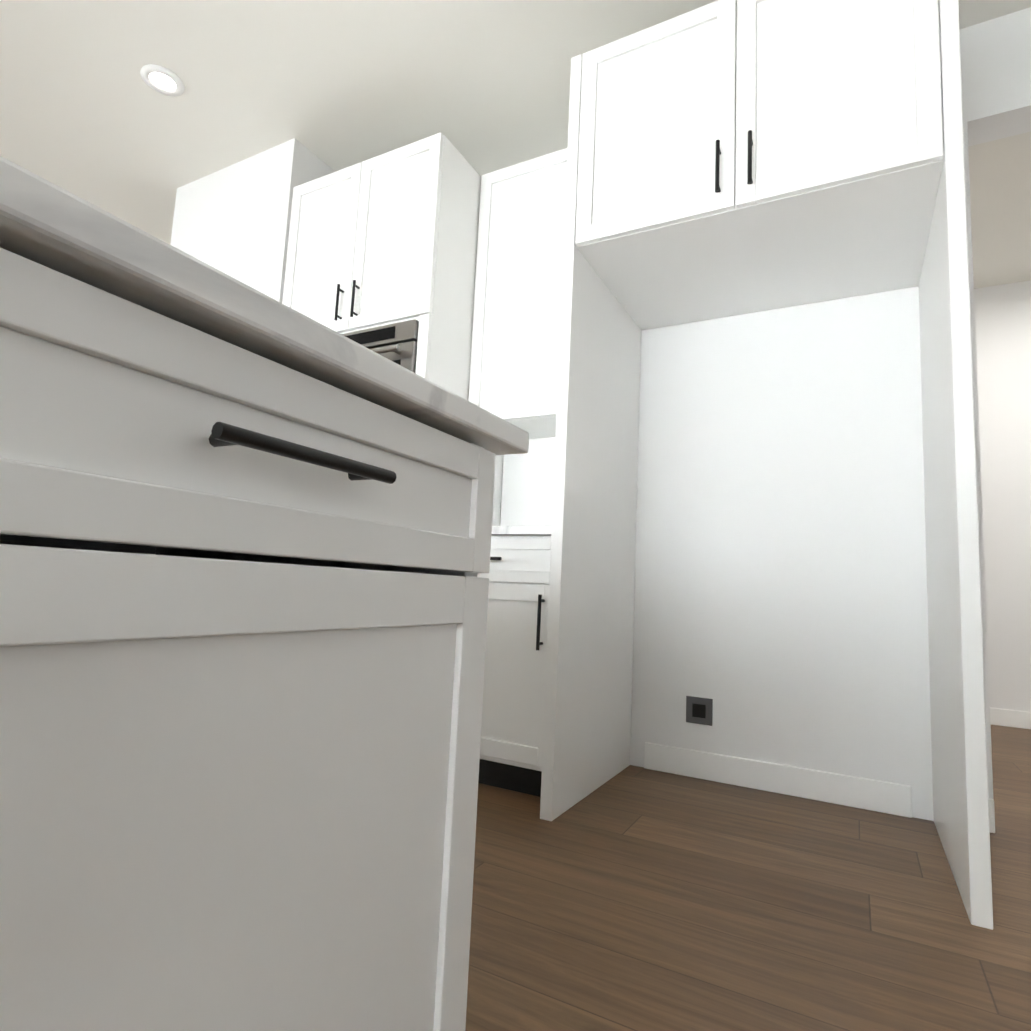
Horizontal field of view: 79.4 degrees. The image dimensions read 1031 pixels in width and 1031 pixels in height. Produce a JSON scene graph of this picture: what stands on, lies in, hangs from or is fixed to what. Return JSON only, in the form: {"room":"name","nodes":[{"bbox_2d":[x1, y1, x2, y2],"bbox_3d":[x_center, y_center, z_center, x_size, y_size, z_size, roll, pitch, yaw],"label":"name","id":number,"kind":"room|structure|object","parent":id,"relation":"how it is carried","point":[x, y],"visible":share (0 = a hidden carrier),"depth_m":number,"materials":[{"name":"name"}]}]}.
{"room":"kitchen","nodes":[
{"label":"kitchen","id":0,"kind":"room"},
{"bbox_2d":[170,138,334,302],"bbox_3d":[-1.381,-0.391,3.342,0.920,2.790,0.650,-1,-7,29],"label":"pantry column","id":1,"kind":"structure","parent":0,"point":[233,220],"depth_m":3.10,"materials":[{"name":"white paint"}]},
{"bbox_2d":[0,0,1030,288],"bbox_3d":[-2.938,-2.174,1.603,11.950,0.200,10.500,-1,-7,29],"label":"ceiling","id":2,"kind":"structure","parent":0,"point":[94,118],"depth_m":2.70,"materials":[{"name":"white paint"}]},
{"bbox_2d":[140,64,184,95],"bbox_3d":[-1.522,-1.874,2.682,0.168,0.012,0.168,-1,-7,29],"label":"recessed light","id":3,"kind":"object","parent":2,"relation":"in","point":[162,80],"visible":1,"depth_m":2.67,"materials":[{"name":"white plastic"}]},
{"bbox_2d":[465,725,1030,1030],"bbox_3d":[-3.079,0.753,1.265,11.950,0.120,10.500,-1,-7,29],"label":"floor","id":4,"kind":"structure","parent":0,"point":[632,898],"depth_m":1.36,"materials":[{"name":"brown wood"}]},
{"bbox_2d":[0,156,528,1030],"bbox_3d":[-1.199,0.214,0.126,1.496,0.870,2.254,-1,-7,29],"label":"kitchen island","id":5,"kind":"object","parent":4,"relation":"on","point":[244,544],"visible":1,"depth_m":0.39,"materials":[{"name":"white wood"}]},
{"bbox_2d":[282,132,503,525],"bbox_3d":[-0.597,-0.276,2.875,0.860,2.530,0.683,-1,-7,29],"label":"tall cabinet","id":6,"kind":"object","parent":4,"relation":"on","point":[390,237],"visible":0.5,"depth_m":2.66,"materials":[{"name":"white wood"}]},
{"bbox_2d":[341,319,418,372],"bbox_3d":[-0.599,-0.533,2.877,0.750,0.420,0.691,-1,-7,29],"label":"microwave","id":7,"kind":"object","parent":6,"relation":"in","point":[396,343],"visible":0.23,"depth_m":2.50,"materials":[{"name":"silver metal"}]},
{"bbox_2d":[477,437,554,796],"bbox_3d":[0.026,0.285,2.456,0.610,1.380,0.683,-1,-7,29],"label":"base cabinet","id":8,"kind":"object","parent":4,"relation":"on","point":[512,723],"visible":0.21,"depth_m":2.12,"materials":[{"name":"white wood"}]},
{"bbox_2d":[540,0,992,929],"bbox_3d":[0.785,-0.303,2.067,1.100,2.530,0.783,-1,-7,29],"label":"enclosure","id":9,"kind":"object","parent":4,"relation":"on","point":[726,158],"visible":1,"depth_m":1.92,"materials":[{"name":"white wood"}]},
{"bbox_2d":[630,7,1030,820],"bbox_3d":[-1.643,-0.336,3.936,11.950,2.790,0.150,-1,-7,29],"label":"wall","id":10,"kind":"structure","parent":0,"point":[780,605],"depth_m":2.31,"materials":[{"name":"white paint"}]},
{"bbox_2d":[468,148,566,438],"bbox_3d":[0.158,-0.952,2.731,0.610,1.150,0.383,-1,-7,29],"label":"upper cabinet","id":11,"kind":"object","parent":10,"relation":"attached to","point":[514,364],"visible":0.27,"depth_m":2.64,"materials":[{"name":"white wood"}]},
{"bbox_2d":[686,696,712,725],"bbox_3d":[0.710,0.755,2.404,0.100,0.100,0.006,-1,-7,29],"label":"outlet","id":12,"kind":"object","parent":10,"relation":"attached to","point":[699,710],"visible":1,"depth_m":2.40,"materials":[{"name":"grey plastic"}]},
{"bbox_2d":[644,742,911,817],"bbox_3d":[0.911,0.950,2.265,0.900,0.100,0.014,-1,-7,29],"label":"baseboard","id":13,"kind":"structure","parent":10,"relation":"attached to","point":[866,793],"depth_m":2.23,"materials":[{"name":"white wood"}]},
{"bbox_2d":[974,280,1030,711],"bbox_3d":[-0.549,-0.052,5.939,11.950,2.790,0.150,-1,-7,29],"label":"wall","id":14,"kind":"structure","parent":0,"point":[1003,330],"depth_m":3.88,"materials":[{"name":"white paint"}]},
{"bbox_2d":[990,708,1030,728],"bbox_3d":[3.278,1.216,3.576,2.600,0.100,0.014,-1,-7,29],"label":"baseboard","id":15,"kind":"structure","parent":14,"relation":"attached to","point":[1001,717],"depth_m":3.73,"materials":[{"name":"white wood"}]}
]}

